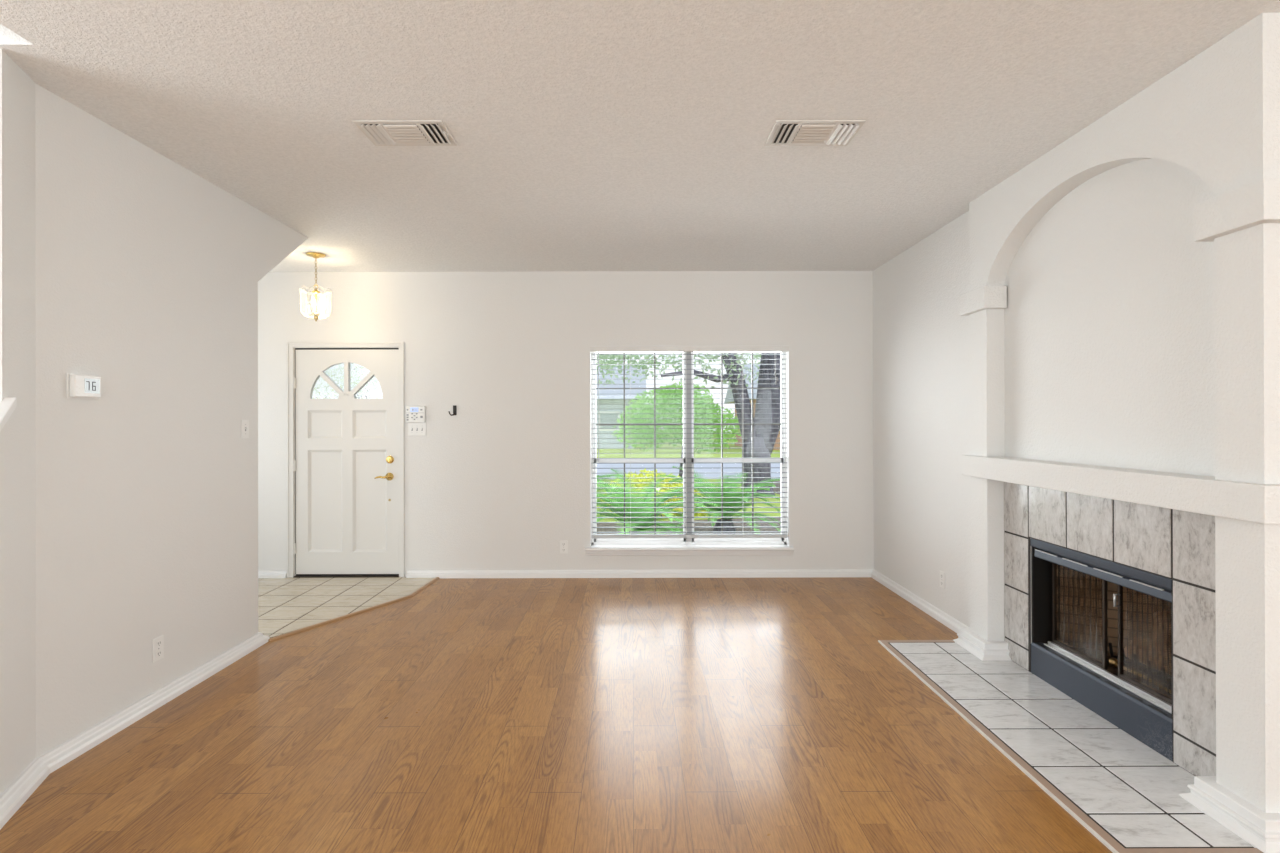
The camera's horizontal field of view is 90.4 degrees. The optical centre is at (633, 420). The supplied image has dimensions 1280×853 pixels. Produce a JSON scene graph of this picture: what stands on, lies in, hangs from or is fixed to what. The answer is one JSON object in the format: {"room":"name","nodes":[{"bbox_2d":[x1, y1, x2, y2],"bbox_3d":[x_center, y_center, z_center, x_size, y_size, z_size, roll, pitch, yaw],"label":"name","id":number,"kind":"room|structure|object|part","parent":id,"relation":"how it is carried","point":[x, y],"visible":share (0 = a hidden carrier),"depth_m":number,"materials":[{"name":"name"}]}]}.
{"room":"living room","nodes":[
{"label":"living room","id":0,"kind":"room"},
{"bbox_2d":[0,430,1,794],"bbox_3d":[-2.131,0.700,1.745,0.110,1.475,1.250,0,0,-23],"label":"wall","id":1,"kind":"structure","parent":0,"point":[1,430],"depth_m":2.33,"materials":[{"name":"white paint"}]},
{"bbox_2d":[0,397,16,430],"bbox_3d":[-2.144,0.437,1.750,0.200,1.048,1.270,0,0,-23],"label":"trim","id":2,"kind":"structure","parent":1,"relation":"attached to","point":[8,405],"depth_m":2.33,"materials":[{"name":"white paint"}]},
{"bbox_2d":[0,48,307,792],"bbox_3d":[-2.440,0.036,3.524,0.220,2.812,2.465,0,0,0],"label":"wall","id":3,"kind":"structure","parent":0,"point":[130,514],"depth_m":2.96,"materials":[{"name":"white paint"}]},
{"bbox_2d":[66,373,100,399],"bbox_3d":[-2.413,-0.150,2.804,0.032,0.110,0.172,0,0,0],"label":"thermostat","id":4,"kind":"object","parent":3,"relation":"attached to","point":[78,386],"visible":1,"depth_m":2.77,"materials":[{"name":"white plastic"}]},
{"bbox_2d":[0,632,269,829],"bbox_3d":[-2.261,1.406,2.661,0.355,0.067,3.046,0,0,-11],"label":"baseboard","id":5,"kind":"structure","parent":3,"relation":"attached to","point":[30,779],"depth_m":2.89,"materials":[{"name":"white paint"}]},
{"bbox_2d":[152,635,163,662],"bbox_3d":[-2.422,1.164,3.238,0.008,0.118,0.074,0,0,0],"label":"wall outlet","id":6,"kind":"object","parent":3,"relation":"attached to","point":[157,643],"visible":1,"depth_m":3.23,"materials":[{"name":"white plastic"}]},
{"bbox_2d":[156,640,161,647],"bbox_3d":[-2.420,1.138,3.238,0.003,0.030,0.034,0,0,0],"label":"socket","id":7,"kind":"object","parent":6,"relation":"attached to","point":[158,642],"depth_m":3.24,"materials":[{"name":"grey plastic"}]},
{"bbox_2d":[156,650,161,657],"bbox_3d":[-2.419,1.190,3.238,0.003,0.030,0.034,0,0,0],"label":"socket","id":8,"kind":"object","parent":6,"relation":"attached to","point":[158,652],"depth_m":3.24,"materials":[{"name":"grey plastic"}]},
{"bbox_2d":[241,420,248,437],"bbox_3d":[-2.421,0.054,3.969,0.016,0.116,0.074,0,0,0],"label":"light switch","id":9,"kind":"object","parent":3,"relation":"attached to","point":[244,423],"visible":1,"depth_m":3.96,"materials":[{"name":"white plastic"}]},
{"bbox_2d":[0,577,1112,852],"bbox_3d":[-0.595,1.486,-1.147,7.900,0.127,14.012,0,0,0],"label":"floor","id":10,"kind":"structure","parent":0,"point":[457,715],"depth_m":2.85,"materials":[{"name":"brown wood"}]},
{"bbox_2d":[268,577,439,641],"bbox_3d":[-2.003,1.436,4.959,0.222,0.013,1.798,0,0,20],"label":"transition strip","id":11,"kind":"object","parent":10,"relation":"on","point":[435,578],"visible":0.94,"depth_m":4.70,"materials":[{"name":"brown wood"}]},
{"bbox_2d":[878,640,1262,852],"bbox_3d":[1.915,1.425,3.085,0.662,0.011,2.050,0,0,0],"label":"hearth","id":12,"kind":"object","parent":10,"relation":"on","point":[1124,792],"visible":0.92,"depth_m":2.70,"materials":[{"name":"tile"}]},
{"bbox_2d":[258,271,873,576],"bbox_3d":[-1.025,0.036,5.916,7.066,2.812,0.150,0,0,0],"label":"wall","id":13,"kind":"structure","parent":0,"point":[498,483],"depth_m":5.84,"materials":[{"name":"white paint"}]},
{"bbox_2d":[258,571,286,577],"bbox_3d":[-3.792,1.415,5.816,1.225,0.067,0.038,0,0,0],"label":"baseboard","id":14,"kind":"structure","parent":13,"relation":"attached to","point":[261,574],"depth_m":5.80,"materials":[{"name":"white paint"}]},
{"bbox_2d":[286,342,404,577],"bbox_3d":[-2.642,0.363,5.888,1.076,2.165,0.200,0,0,0],"label":"door","id":15,"kind":"structure","parent":13,"relation":"in","point":[345,453],"depth_m":5.85,"materials":[{"name":"white paint"}]},
{"bbox_3d":[-2.633,1.435,5.886,0.966,0.010,0.140,0,0,0],"label":"sill","id":16,"kind":"part","parent":15,"relation":"part of","materials":[{"name":"brown metal"}]},
{"bbox_3d":[-2.645,-0.368,5.878,0.676,0.338,0.006,0,0,0],"label":"fanlight glass","id":17,"kind":"part","parent":15,"relation":"part of","materials":[{"name":"clear glass"}]},
{"bbox_3d":[-2.288,0.518,5.819,0.157,0.074,0.062,0,0,0],"label":"lever handle","id":18,"kind":"part","parent":15,"relation":"part of","materials":[{"name":"gold metal"}]},
{"bbox_2d":[406,406,425,422],"bbox_3d":[-1.997,-0.057,5.822,0.176,0.152,0.033,0,0,0],"label":"alarm keypad","id":19,"kind":"object","parent":13,"relation":"attached to","point":[413,413],"visible":1,"depth_m":5.81,"materials":[{"name":"white plastic"}]},
{"bbox_2d":[408,423,425,435],"bbox_3d":[-1.988,0.082,5.830,0.166,0.116,0.016,0,0,0],"label":"light switch","id":20,"kind":"object","parent":13,"relation":"attached to","point":[414,429],"visible":1,"depth_m":5.83,"materials":[{"name":"white plastic"}]},
{"bbox_2d":[448,405,456,415],"bbox_3d":[-1.656,-0.089,5.812,0.030,0.096,0.077,0,0,33],"label":"wall hook","id":21,"kind":"object","parent":13,"relation":"attached to","point":[454,406],"visible":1,"depth_m":5.83,"materials":[{"name":"black metal"}]},
{"bbox_2d":[560,541,567,552],"bbox_3d":[-0.640,1.164,5.835,0.074,0.118,0.008,0,0,0],"label":"wall outlet","id":22,"kind":"object","parent":13,"relation":"attached to","point":[563,544],"visible":1,"depth_m":5.83,"materials":[{"name":"white plastic"}]},
{"bbox_2d":[406,569,872,577],"bbox_3d":[0.069,1.406,5.821,4.286,0.067,0.038,0,0,0],"label":"baseboard","id":23,"kind":"structure","parent":13,"relation":"attached to","point":[688,573],"depth_m":5.81,"materials":[{"name":"white paint"}]},
{"bbox_2d":[585,346,793,555],"bbox_3d":[0.509,0.278,5.889,1.909,1.928,0.206,0,0,0],"label":"window","id":24,"kind":"structure","parent":13,"relation":"in","point":[598,546],"depth_m":5.93,"materials":[{"name":"white paint"}]},
{"bbox_3d":[0.059,0.250,5.952,0.858,1.770,0.030,0,0,0],"label":"sash","id":25,"kind":"part","parent":24,"relation":"part of","materials":[{"name":"white paint"}]},
{"bbox_2d":[590,346,788,537],"bbox_3d":[0.517,0.203,5.864,1.832,1.767,0.096,0,0,0],"label":"window blind","id":26,"kind":"object","parent":24,"relation":"attached to","point":[685,349],"visible":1,"depth_m":5.86,"materials":[{"name":"white paint"}]},
{"bbox_3d":[0.519,1.070,5.877,1.810,0.033,0.052,0,0,0],"label":"rail","id":27,"kind":"part","parent":26,"relation":"part of","materials":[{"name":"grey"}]},
{"bbox_3d":[0.511,1.202,5.855,1.909,0.079,0.141,0,0,0],"label":"sill","id":28,"kind":"part","parent":24,"relation":"part of","materials":[{"name":"white paint"}]},
{"bbox_3d":[0.974,0.248,5.953,0.860,1.770,0.030,0,0,0],"label":"sash","id":29,"kind":"part","parent":24,"relation":"part of","materials":[{"name":"white paint"}]},
{"bbox_2d":[0,0,1279,271],"bbox_3d":[-0.602,-1.442,-1.077,7.900,0.120,14.142,0,0,0],"label":"ceiling","id":30,"kind":"structure","parent":0,"point":[589,135],"depth_m":2.76,"materials":[{"name":"white paint"}]},
{"bbox_2d":[305,252,325,320],"bbox_3d":[-2.615,-1.090,5.232,0.230,0.554,0.245,0,0,0],"label":"pendant lantern","id":31,"kind":"object","parent":30,"relation":"hanging from","point":[316,255],"visible":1,"depth_m":5.22,"materials":[{"name":"gold metal"}]},
{"bbox_3d":[-2.615,-1.001,5.232,0.068,0.239,0.068,0,0,0],"label":"stem","id":32,"kind":"part","parent":31,"relation":"part of","materials":[{"name":"gold metal"}]},
{"bbox_3d":[-2.616,-1.224,5.232,0.016,0.236,0.016,0,0,45],"label":"chain","id":33,"kind":"part","parent":31,"relation":"part of","materials":[{"name":"gold metal"}]},
{"bbox_2d":[352,120,456,145],"bbox_3d":[-1.082,-1.366,3.036,0.410,0.016,0.260,0,0,0],"label":"ceiling vent","id":34,"kind":"object","parent":30,"relation":"in","point":[379,132],"visible":1,"depth_m":3.01,"materials":[{"name":"white metal"}]},
{"bbox_2d":[764,120,865,145],"bbox_3d":[0.861,-1.370,3.044,0.414,0.016,0.262,0,0,0],"label":"ceiling vent","id":35,"kind":"object","parent":30,"relation":"in","point":[783,132],"visible":1,"depth_m":3.02,"materials":[{"name":"white metal"}]},
{"bbox_2d":[873,13,1279,812],"bbox_3d":[2.665,0.025,4.009,1.060,2.812,3.713,0,0,0],"label":"wall","id":36,"kind":"structure","parent":0,"point":[1122,339],"depth_m":2.89,"materials":[{"name":"white paint"}]},
{"bbox_2d":[871,569,1011,660],"bbox_3d":[2.153,1.383,4.800,0.181,0.100,2.085,0,0,0],"label":"baseboard","id":37,"kind":"structure","parent":36,"relation":"attached to","point":[985,650],"depth_m":4.09,"materials":[{"name":"white paint"}]},
{"bbox_2d":[940,571,944,588],"bbox_3d":[2.208,1.139,4.541,0.008,0.118,0.074,0,0,0],"label":"wall outlet","id":38,"kind":"object","parent":36,"relation":"attached to","point":[942,574],"visible":1,"depth_m":4.53,"materials":[{"name":"white plastic"}]},
{"bbox_2d":[960,286,1006,315],"bbox_3d":[2.162,-0.738,3.934,0.137,0.133,0.285,0,0,0],"label":"trim","id":39,"kind":"structure","parent":36,"relation":"attached to","point":[984,297],"depth_m":3.81,"materials":[{"name":"white paint"}]},
{"bbox_2d":[1030,538,1172,761],"bbox_3d":[2.519,1.042,3.113,0.558,0.762,0.943,0,0,0],"label":"fireplace insert","id":40,"kind":"object","parent":36,"relation":"in","point":[1081,603],"depth_m":3.24,"materials":[{"name":"black metal"}]},
{"bbox_3d":[2.323,0.993,3.316,0.016,0.462,0.388,0,0,0],"label":"glass door","id":41,"kind":"part","parent":40,"relation":"part of","materials":[{"name":"glass"}]},
{"bbox_2d":[1058,565,1102,660],"bbox_3d":[2.361,0.995,3.383,0.027,0.440,0.368,0,0,0],"label":"curtain","id":42,"kind":"object","parent":40,"relation":"hanging from","point":[1059,566],"depth_m":3.37,"materials":[{"name":"metal"}]},
{"bbox_2d":[1030,538,1171,589],"bbox_3d":[2.249,0.689,3.113,0.020,0.049,0.939,0,0,0],"label":"hood","id":43,"kind":"object","parent":40,"relation":"attached to","point":[1129,574],"depth_m":3.03,"materials":[{"name":"metal"}]},
{"bbox_3d":[2.270,1.336,3.112,0.057,0.176,0.939,0,0,0],"label":"kick panel","id":44,"kind":"part","parent":40,"relation":"part of","materials":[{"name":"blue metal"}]},
{"bbox_3d":[2.299,0.857,3.022,0.027,0.067,0.012,0,0,0],"label":"door handle","id":45,"kind":"part","parent":40,"relation":"part of","materials":[{"name":"silver metal"}]},
{"bbox_3d":[2.558,1.193,3.061,0.293,0.130,0.360,0,0,0],"label":"log grate","id":46,"kind":"part","parent":40,"relation":"part of","materials":[{"name":"black metal"}]},
{"bbox_2d":[1109,658,1170,693],"bbox_3d":[2.414,1.213,2.956,0.040,0.048,0.471,0,0,-4],"label":"gas pipe","id":47,"kind":"object","parent":40,"relation":"in","point":[1113,662],"visible":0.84,"depth_m":3.07,"materials":[{"name":"gold metal"}]},
{"bbox_3d":[2.324,0.992,2.846,0.016,0.462,0.381,0,0,0],"label":"glass door","id":48,"kind":"part","parent":40,"relation":"part of","materials":[{"name":"glass"}]},
{"bbox_2d":[1124,645,1170,674],"bbox_3d":[2.504,1.156,3.040,0.079,0.088,0.325,0,0,0],"label":"log","id":49,"kind":"object","parent":40,"relation":"on","point":[1129,647],"visible":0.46,"depth_m":3.04,"materials":[{"name":"brown wood"}]},
{"bbox_2d":[1127,589,1168,695],"bbox_3d":[2.361,0.994,2.847,0.017,0.440,0.377,0,0,0],"label":"curtain","id":50,"kind":"object","parent":40,"relation":"hanging from","point":[1142,618],"depth_m":2.91,"materials":[{"name":"metal"}]},
{"bbox_3d":[2.609,1.144,3.050,0.100,0.114,0.424,0,0,0],"label":"log","id":51,"kind":"object","parent":40,"relation":"on","visible":0},
{"bbox_2d":[1153,610,1170,652],"bbox_3d":[2.528,1.002,3.016,0.103,0.156,0.256,0,0,39],"label":"log","id":52,"kind":"object","parent":51,"relation":"on","point":[1160,637],"visible":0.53,"depth_m":2.97,"materials":[{"name":"brown wood"}]},
{"bbox_2d":[1004,482,1215,775],"bbox_3d":[2.241,0.885,3.083,0.008,1.077,1.500,0,0,0],"label":"tile surround","id":53,"kind":"object","parent":36,"relation":"attached to","point":[1178,546],"visible":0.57,"depth_m":2.71,"materials":[{"name":"tile"}]},
{"bbox_2d":[961,455,1279,523],"bbox_3d":[2.647,0.281,3.087,1.100,0.129,1.952,0,0,0],"label":"mantel shelf","id":54,"kind":"object","parent":36,"relation":"attached to","point":[1250,502],"visible":0.86,"depth_m":2.61,"materials":[{"name":"white paint"}]},
{"bbox_2d":[1179,776,1279,852],"bbox_3d":[2.633,1.378,2.241,1.134,0.100,0.330,0,0,0],"label":"baseboard","id":55,"kind":"structure","parent":36,"relation":"attached to","point":[1260,829],"depth_m":2.20,"materials":[{"name":"white paint"}]},
{"bbox_2d":[1194,178,1279,241],"bbox_3d":[2.645,-0.738,2.244,1.100,0.137,0.265,0,0,0],"label":"trim","id":56,"kind":"structure","parent":36,"relation":"attached to","point":[1258,202],"depth_m":2.20,"materials":[{"name":"white paint"}]},
{"label":"outside","id":57,"kind":"structure","parent":0,"visible":0},
{"bbox_2d":[596,432,780,457],"bbox_3d":[9.928,1.721,57.011,140.000,0.200,66.000,0,0,0],"label":"lawn","id":58,"kind":"structure","parent":57,"point":[734,451],"depth_m":31.50,"materials":[{"name":"green plant"}]},
{"bbox_2d":[596,355,622,378],"bbox_3d":[-3.526,-2.194,29.991,6.819,7.612,4.090,0,0,0],"label":"shade tree","id":59,"kind":"object","parent":58,"relation":"on","point":[603,366],"visible":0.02,"depth_m":30.00,"materials":[{"name":"green plant"}]},
{"bbox_2d":[596,366,646,447],"bbox_3d":[-4.455,-0.885,39.496,10.400,5.020,8.200,0,0,0],"label":"house","id":60,"kind":"structure","parent":58,"relation":"on","point":[610,400],"depth_m":36.00,"materials":[{"name":"white"}]},
{"bbox_3d":[-1.381,0.042,35.946,1.000,0.900,0.015,0,0,0],"label":"pane","id":61,"kind":"part","parent":60,"relation":"part of","materials":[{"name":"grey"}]},
{"bbox_2d":[740,353,760,382],"bbox_3d":[8.426,-2.230,30.958,7.623,7.633,4.136,0,0,0],"label":"shade tree","id":62,"kind":"object","parent":58,"relation":"on","point":[755,356],"visible":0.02,"depth_m":30.93,"materials":[{"name":"green plant"}]},
{"bbox_2d":[724,365,780,449],"bbox_3d":[11.248,-0.874,37.517,10.600,4.920,8.200,0,0,0],"label":"house","id":63,"kind":"structure","parent":58,"relation":"on","point":[777,446],"depth_m":35.64,"materials":[{"name":"brown brick"}]},
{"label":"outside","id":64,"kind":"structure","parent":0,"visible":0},
{"bbox_2d":[596,479,780,533],"bbox_3d":[9.988,1.646,11.512,100.000,0.200,10.998,0,0,0],"label":"ground","id":65,"kind":"structure","parent":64,"point":[775,484],"depth_m":9.43,"materials":[{"name":"green plant"}]},
{"bbox_2d":[596,469,717,533],"bbox_3d":[0.036,1.131,7.377,1.873,1.044,1.902,0,0,0],"label":"sago palm","id":66,"kind":"object","parent":65,"relation":"on","point":[605,483],"visible":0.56,"depth_m":7.26,"materials":[{"name":"green plant"}]},
{"bbox_2d":[653,466,780,533],"bbox_3d":[1.180,1.117,8.242,1.817,0.976,1.720,0,0,20],"label":"sago palm","id":67,"kind":"object","parent":65,"relation":"on","point":[675,479],"visible":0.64,"depth_m":8.15,"materials":[{"name":"green plant"}]},
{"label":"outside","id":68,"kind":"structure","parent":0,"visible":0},
{"bbox_2d":[596,479,780,521],"bbox_3d":[-0.186,1.567,13.479,6.712,0.012,7.765,0,0,-7],"label":"grass","id":69,"kind":"structure","parent":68,"point":[609,480],"depth_m":11.18,"materials":[{"name":"green plant"}]},
{"bbox_2d":[596,474,623,521],"bbox_3d":[-0.974,1.143,9.196,1.773,0.872,1.667,0,0,0],"label":"sago palm","id":70,"kind":"object","parent":69,"relation":"on","point":[608,475],"visible":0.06,"depth_m":9.03,"materials":[{"name":"green plant"}]},
{"bbox_2d":[601,469,716,518],"bbox_3d":[0.480,1.238,10.254,2.028,0.944,0.923,0,0,-13],"label":"shrub","id":71,"kind":"object","parent":69,"relation":"on","point":[640,477],"visible":0.21,"depth_m":10.09,"materials":[{"name":"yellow plant"}]},
{"bbox_2d":[612,382,740,476],"bbox_3d":[1.123,0.275,16.150,3.370,2.619,2.197,0,0,0],"label":"shade tree","id":72,"kind":"object","parent":69,"relation":"on","point":[665,396],"visible":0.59,"depth_m":15.81,"materials":[{"name":"green plant"}]},
{"bbox_2d":[596,353,780,495],"bbox_3d":[1.685,-1.600,13.839,9.446,6.531,4.212,0,0,0],"label":"oak tree","id":73,"kind":"object","parent":69,"relation":"on","point":[763,446],"visible":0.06,"depth_m":13.08,"materials":[{"name":"green plant"}]},
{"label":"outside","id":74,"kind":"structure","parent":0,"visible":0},
{"bbox_2d":[596,463,780,478],"bbox_3d":[9.976,1.671,20.511,100.000,0.180,7.000,0,0,0],"label":"street","id":75,"kind":"structure","parent":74,"point":[698,467],"depth_m":20.75,"materials":[{"name":"grey asphalt"}]}
]}

